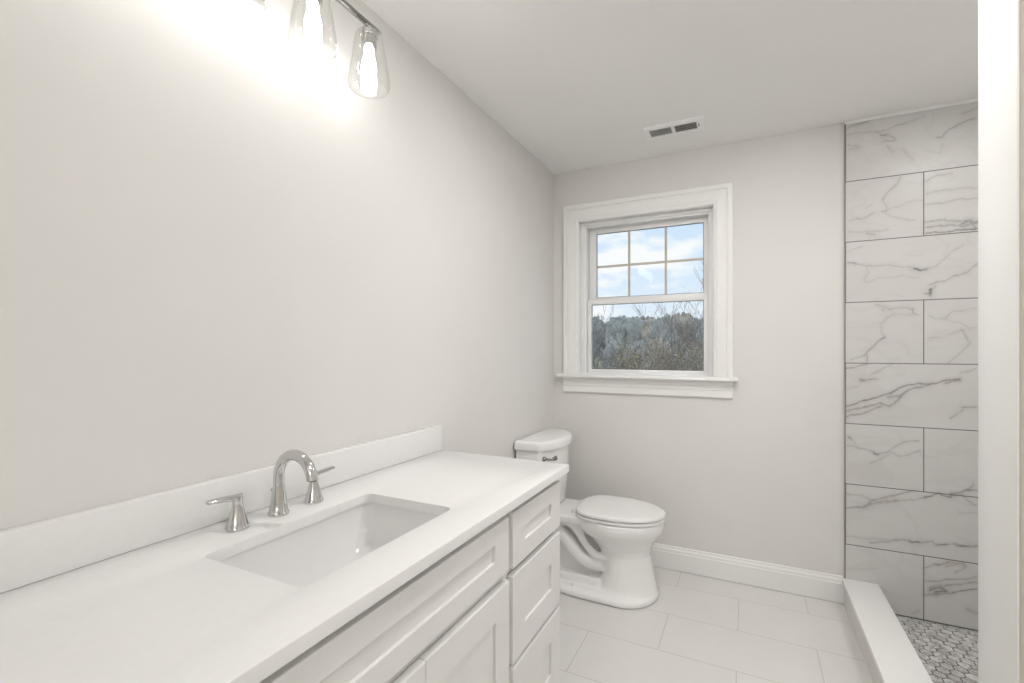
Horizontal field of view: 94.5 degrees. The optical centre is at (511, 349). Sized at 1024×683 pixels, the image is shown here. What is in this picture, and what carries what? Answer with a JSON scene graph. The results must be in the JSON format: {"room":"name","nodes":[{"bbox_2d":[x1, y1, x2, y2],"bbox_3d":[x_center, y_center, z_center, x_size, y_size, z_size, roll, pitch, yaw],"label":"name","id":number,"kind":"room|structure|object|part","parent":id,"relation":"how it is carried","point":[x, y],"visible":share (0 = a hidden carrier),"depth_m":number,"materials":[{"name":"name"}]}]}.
{"room":"bathroom","nodes":[
{"label":"bathroom","id":0,"kind":"room"},
{"bbox_2d":[0,0,553,529],"bbox_3d":[-0.630,0.067,1.428,0.120,2.440,4.133,0,0,27],"label":"wall","id":1,"kind":"structure","parent":0,"point":[220,256],"depth_m":1.19,"materials":[{"name":"beige paint"}]},
{"bbox_2d":[0,425,441,592],"bbox_3d":[-0.649,0.355,1.216,0.032,0.098,1.573,0,0,27],"label":"backsplash","id":2,"kind":"structure","parent":1,"relation":"attached to","point":[35,551],"depth_m":1.00,"materials":[{"name":"white stone"}]},
{"bbox_2d":[303,0,321,42],"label":"bulb","id":3,"kind":"object","parent":1,"relation":"attached to","point":[312,21],"depth_m":1.20,"materials":[{"name":"white glass"}]},
{"bbox_2d":[288,0,337,63],"bbox_3d":[-0.512,-0.861,1.216,0.122,0.185,0.122,0,0,27],"label":"shade","id":4,"kind":"object","parent":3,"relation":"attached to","point":[312,21],"depth_m":1.20,"materials":[{"name":"clear glass"}]},
{"bbox_2d":[336,0,381,82],"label":"vanity light","id":5,"kind":"object","parent":1,"relation":"attached to","point":[370,33],"depth_m":1.38,"materials":[{"name":"silver metal"}]},
{"bbox_2d":[349,25,389,98],"bbox_3d":[-0.422,-0.861,1.396,0.122,0.185,0.122,0,0,27],"label":"shade","id":6,"kind":"object","parent":5,"relation":"attached to","point":[369,35],"depth_m":1.38,"materials":[{"name":"clear glass"}]},
{"bbox_2d":[362,0,977,173],"bbox_3d":[0.596,-1.203,0.816,2.860,0.100,4.133,0,0,27],"label":"ceiling","id":7,"kind":"structure","parent":0,"point":[577,84],"depth_m":1.89,"materials":[{"name":"paint"}]},
{"bbox_2d":[642,115,705,139],"bbox_3d":[0.843,-1.146,2.457,0.298,0.014,0.148,0,0,27],"label":"ceiling vent","id":8,"kind":"object","parent":7,"relation":"in","point":[698,123],"visible":1,"depth_m":2.44,"materials":[{"name":"white metal"}]},
{"bbox_2d":[554,123,844,577],"bbox_3d":[1.536,0.067,2.567,2.740,2.440,0.160,0,0,27],"label":"wall","id":9,"kind":"structure","parent":0,"point":[757,474],"depth_m":2.58,"materials":[{"name":"beige paint"}]},
{"bbox_2d":[557,182,737,398],"bbox_3d":[0.804,-0.328,2.898,1.053,1.197,0.222,0,0,27],"label":"window","id":10,"kind":"structure","parent":9,"relation":"in","point":[711,205],"depth_m":2.86,"materials":[{"name":"white paint"}]},
{"bbox_3d":[0.827,-0.328,2.938,0.793,0.979,0.110,0,0,27],"label":"frame","id":11,"kind":"part","parent":10,"relation":"part of","materials":[{"name":"white plastic"}]},
{"bbox_3d":[0.825,-0.089,2.934,0.729,0.472,0.032,0,0,27],"label":"sash","id":12,"kind":"part","parent":10,"relation":"part of","materials":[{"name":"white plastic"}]},
{"bbox_3d":[0.841,-0.544,2.967,0.729,0.486,0.032,0,0,27],"label":"sash","id":13,"kind":"part","parent":10,"relation":"part of","materials":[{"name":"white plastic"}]},
{"bbox_2d":[597,227,702,295],"bbox_3d":[0.849,-0.548,2.958,0.652,0.418,0.002,0,0,27],"label":"grille","id":14,"kind":"object","parent":10,"relation":"attached to","point":[626,229],"depth_m":2.98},
{"bbox_2d":[651,543,843,603],"bbox_3d":[0.983,1.217,2.746,1.560,0.134,0.014,0,0,27],"label":"baseboard","id":15,"kind":"structure","parent":9,"relation":"attached to","point":[809,583],"depth_m":2.58,"materials":[{"name":"white paint"}]},
{"bbox_2d":[844,124,845,577],"bbox_3d":[1.687,0.023,2.396,0.003,2.328,0.012,0,0,27],"label":"trim","id":16,"kind":"structure","parent":9,"relation":"attached to","point":[845,124],"depth_m":2.39,"materials":[{"name":"grey metal"}]},
{"bbox_2d":[557,566,872,682],"bbox_3d":[0.087,1.337,1.070,1.723,0.100,4.133,0,0,27],"label":"floor","id":17,"kind":"structure","parent":0,"point":[698,629],"depth_m":2.11,"materials":[{"name":"tile"}]},
{"bbox_2d":[259,516,508,682],"bbox_3d":[-0.420,0.858,1.086,0.553,0.857,0.763,0,0,27],"label":"vanity cabinet","id":18,"kind":"object","parent":17,"relation":"on","point":[449,623],"visible":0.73,"depth_m":0.99,"materials":[{"name":"white paint"}]},
{"bbox_2d":[0,450,568,682],"bbox_3d":[-0.406,0.417,1.095,0.574,0.025,1.573,0,0,27],"label":"countertop","id":19,"kind":"structure","parent":18,"relation":"on","point":[168,610],"depth_m":0.78,"materials":[{"name":"white stone"}]},
{"bbox_2d":[205,449,334,532],"bbox_3d":[-0.528,0.322,1.140,0.158,0.165,0.346,0,0,27],"label":"faucet","id":20,"kind":"object","parent":19,"relation":"on","point":[237,521],"visible":1,"depth_m":1.14,"materials":[{"name":"silver metal"}]},
{"bbox_3d":[-0.634,0.331,1.043,0.020,0.018,0.078,0,0,27],"label":"lever","id":21,"kind":"part","parent":20,"relation":"part of","materials":[{"name":"silver metal"}]},
{"bbox_3d":[-0.621,0.366,1.069,0.049,0.077,0.049,0,0,27],"label":"handle","id":22,"kind":"part","parent":20,"relation":"part of","materials":[{"name":"silver metal"}]},
{"bbox_3d":[-0.526,0.322,1.140,0.155,0.165,0.049,0,0,27],"label":"spout","id":23,"kind":"part","parent":20,"relation":"part of","materials":[{"name":"silver metal"}]},
{"bbox_3d":[-0.527,0.366,1.257,0.049,0.077,0.049,0,0,27],"label":"handle","id":24,"kind":"part","parent":20,"relation":"part of","materials":[{"name":"silver metal"}]},
{"bbox_3d":[-0.514,0.331,1.284,0.020,0.018,0.078,0,0,27],"label":"lever","id":25,"kind":"part","parent":20,"relation":"part of","materials":[{"name":"silver metal"}]},
{"bbox_2d":[219,502,438,586],"bbox_3d":[-0.381,0.505,1.071,0.330,0.150,0.501,0,0,27],"label":"sink","id":26,"kind":"object","parent":19,"relation":"in","point":[304,556],"visible":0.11,"depth_m":1.20,"materials":[{"name":"ceramic"}]},
{"bbox_3d":[-0.265,0.896,0.798,0.019,0.531,0.368,0,0,27],"label":"door","id":27,"kind":"part","parent":18,"relation":"part of","materials":[{"name":"white paint"}]},
{"bbox_3d":[-0.099,0.896,1.132,0.019,0.531,0.374,0,0,27],"label":"door","id":28,"kind":"part","parent":18,"relation":"part of","materials":[{"name":"white paint"}]},
{"bbox_2d":[505,481,559,682],"bbox_3d":[-0.164,0.858,1.599,0.553,0.857,0.382,0,0,27],"label":"drawer unit","id":29,"kind":"object","parent":17,"relation":"on","point":[533,574],"visible":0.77,"depth_m":1.46,"materials":[{"name":"white paint"}]},
{"bbox_3d":[0.077,0.754,1.483,0.019,0.244,0.367,0,0,27],"label":"drawer","id":30,"kind":"part","parent":29,"relation":"part of","materials":[{"name":"white paint"}]},
{"bbox_3d":[0.077,0.533,1.483,0.019,0.155,0.367,0,0,27],"label":"drawer","id":31,"kind":"part","parent":29,"relation":"part of","materials":[{"name":"white paint"}]},
{"bbox_3d":[0.077,1.026,1.483,0.019,0.271,0.367,0,0,27],"label":"drawer","id":32,"kind":"part","parent":29,"relation":"part of","materials":[{"name":"white paint"}]},
{"bbox_2d":[514,428,665,608],"bbox_3d":[0.454,0.887,2.601,0.756,0.794,0.486,0,0,27],"label":"toilet","id":33,"kind":"object","parent":17,"relation":"on","point":[607,541],"visible":0.8,"depth_m":2.47,"materials":[{"name":"white ceramic"}]},
{"bbox_3d":[0.210,0.715,2.723,0.201,0.344,0.460,0,0,27],"label":"tank","id":34,"kind":"part","parent":33,"relation":"part of","materials":[{"name":"white ceramic"}]},
{"bbox_3d":[0.215,0.516,2.720,0.222,0.051,0.486,0,0,27],"label":"tank lid","id":35,"kind":"part","parent":33,"relation":"part of","materials":[{"name":"white ceramic"}]},
{"bbox_3d":[0.203,0.584,2.528,0.084,0.031,0.034,0,0,-8],"label":"flush lever","id":36,"kind":"part","parent":33,"relation":"part of","materials":[{"name":"silver metal"}]},
{"bbox_3d":[0.461,1.084,2.598,0.725,0.399,0.390,0,0,27],"label":"bowl","id":37,"kind":"part","parent":33,"relation":"part of","materials":[{"name":"white ceramic"}]},
{"bbox_3d":[0.585,0.874,2.535,0.462,0.014,0.382,0,0,27],"label":"seat","id":38,"kind":"part","parent":33,"relation":"part of","materials":[{"name":"white plastic"}]},
{"bbox_3d":[0.585,0.851,2.535,0.458,0.022,0.378,0,0,27],"label":"seat lid","id":39,"kind":"part","parent":33,"relation":"part of","materials":[{"name":"white plastic"}]},
{"bbox_2d":[842,578,932,682],"bbox_3d":[1.397,1.221,1.677,0.150,0.132,1.536,0,0,27],"label":"shower curb","id":40,"kind":"object","parent":17,"relation":"on","point":[889,655],"depth_m":1.92,"materials":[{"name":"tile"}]},
{"bbox_2d":[846,101,977,629],"bbox_3d":[2.149,0.073,2.167,1.027,2.428,0.010,0,0,27],"label":"tiled wall","id":41,"kind":"structure","parent":0,"point":[912,178],"depth_m":2.27,"materials":[{"name":"tile"}]},
{"bbox_2d":[845,98,977,123],"bbox_3d":[2.150,-1.146,2.162,1.040,0.014,0.018,0,0,27],"label":"trim","id":42,"kind":"structure","parent":41,"relation":"attached to","point":[973,99],"depth_m":2.27,"materials":[{"name":"white paint"}]},
{"bbox_2d":[895,614,977,682],"bbox_3d":[1.868,1.338,1.448,0.908,0.097,1.547,0,0,27],"label":"floor","id":43,"kind":"structure","parent":0,"point":[948,653],"depth_m":2.04,"materials":[{"name":"tile"}]},
{"bbox_2d":[1020,0,1023,682],"bbox_3d":[1.428,0.067,0.707,1.033,2.440,0.160,0,0,27],"label":"wall","id":44,"kind":"structure","parent":0,"point":[1021,1],"depth_m":0.86,"materials":[{"name":"beige paint"}]},
{"bbox_2d":[978,0,1019,682],"bbox_3d":[0.966,0.067,0.941,0.004,2.440,0.164,0,0,27],"label":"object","id":45,"kind":"structure","parent":44,"relation":"attached to","point":[998,20],"depth_m":0.93,"materials":[{"name":"white paint"}]},
{"label":"outside","id":46,"kind":"structure","parent":0,"visible":0},
{"bbox_3d":[22.008,4.337,80.300,210.000,0.300,156.637,0,0,27],"label":"ground","id":47,"kind":"structure","parent":46,"visible":0},
{"bbox_2d":[593,305,627,368],"bbox_3d":[3.712,0.775,24.775,4.662,6.849,5.304,0,0,27],"label":"bare tree","id":48,"kind":"object","parent":47,"relation":"on","point":[597,326],"visible":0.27,"depth_m":24.49,"materials":[{"name":"grey plant"}]},
{"bbox_2d":[596,322,650,368],"bbox_3d":[7.263,1.086,32.064,4.530,6.239,6.670,0,0,27],"label":"shrub","id":49,"kind":"object","parent":47,"relation":"on","point":[626,341],"visible":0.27,"depth_m":30.91,"materials":[{"name":"grey plant"}]},
{"bbox_2d":[593,312,702,368],"bbox_3d":[15.208,1.649,55.459,100.000,13.018,23.166,0,0,27],"label":"woods","id":50,"kind":"object","parent":47,"relation":"on","point":[633,322],"visible":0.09,"depth_m":49.07,"materials":[{"name":"green plant"}]},
{"bbox_2d":[593,331,702,369],"bbox_3d":[5.348,1.528,19.594,5.866,5.344,3.836,0,0,-19],"label":"shrub","id":51,"kind":"object","parent":47,"relation":"on","point":[620,347],"visible":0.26,"depth_m":19.35,"materials":[{"name":"grey plant"}]},
{"bbox_2d":[593,304,702,368],"bbox_3d":[2.366,1.077,11.145,5.374,6.238,3.743,0,0,27],"label":"bare tree","id":52,"kind":"object","parent":47,"relation":"on","point":[671,324],"visible":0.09,"depth_m":11.16,"materials":[{"name":"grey plant"}]},
{"bbox_2d":[600,344,702,369],"bbox_3d":[1.987,1.999,8.080,2.974,4.394,4.415,0,0,27],"label":"shrub","id":53,"kind":"object","parent":47,"relation":"on","point":[686,364],"visible":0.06,"depth_m":8.56,"materials":[{"name":"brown plant"}]},
{"bbox_2d":[626,261,702,369],"bbox_3d":[6.412,0.341,16.186,4.210,7.712,3.597,0,0,32],"label":"bare tree","id":54,"kind":"object","parent":47,"relation":"on","point":[686,329],"visible":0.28,"depth_m":15.84,"materials":[{"name":"grey plant"}]},
{"bbox_2d":[643,302,702,369],"bbox_3d":[9.140,0.733,23.697,4.574,6.934,5.390,0,0,-36],"label":"shrub","id":55,"kind":"object","parent":47,"relation":"on","point":[669,322],"visible":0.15,"depth_m":23.75,"materials":[{"name":"grey plant"}]},
{"bbox_2d":[648,340,702,369],"bbox_3d":[5.856,1.734,13.354,3.882,4.924,3.966,0,0,27],"label":"shrub","id":56,"kind":"object","parent":47,"relation":"on","point":[690,359],"visible":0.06,"depth_m":13.19,"materials":[{"name":"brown plant"}]},
{"bbox_2d":[660,316,702,368],"bbox_3d":[12.465,1.028,29.032,7.398,6.355,4.627,0,0,-4],"label":"shrub","id":57,"kind":"object","parent":47,"relation":"on","point":[675,316],"visible":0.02,"depth_m":28.99,"materials":[{"name":"grey plant"}]}
]}

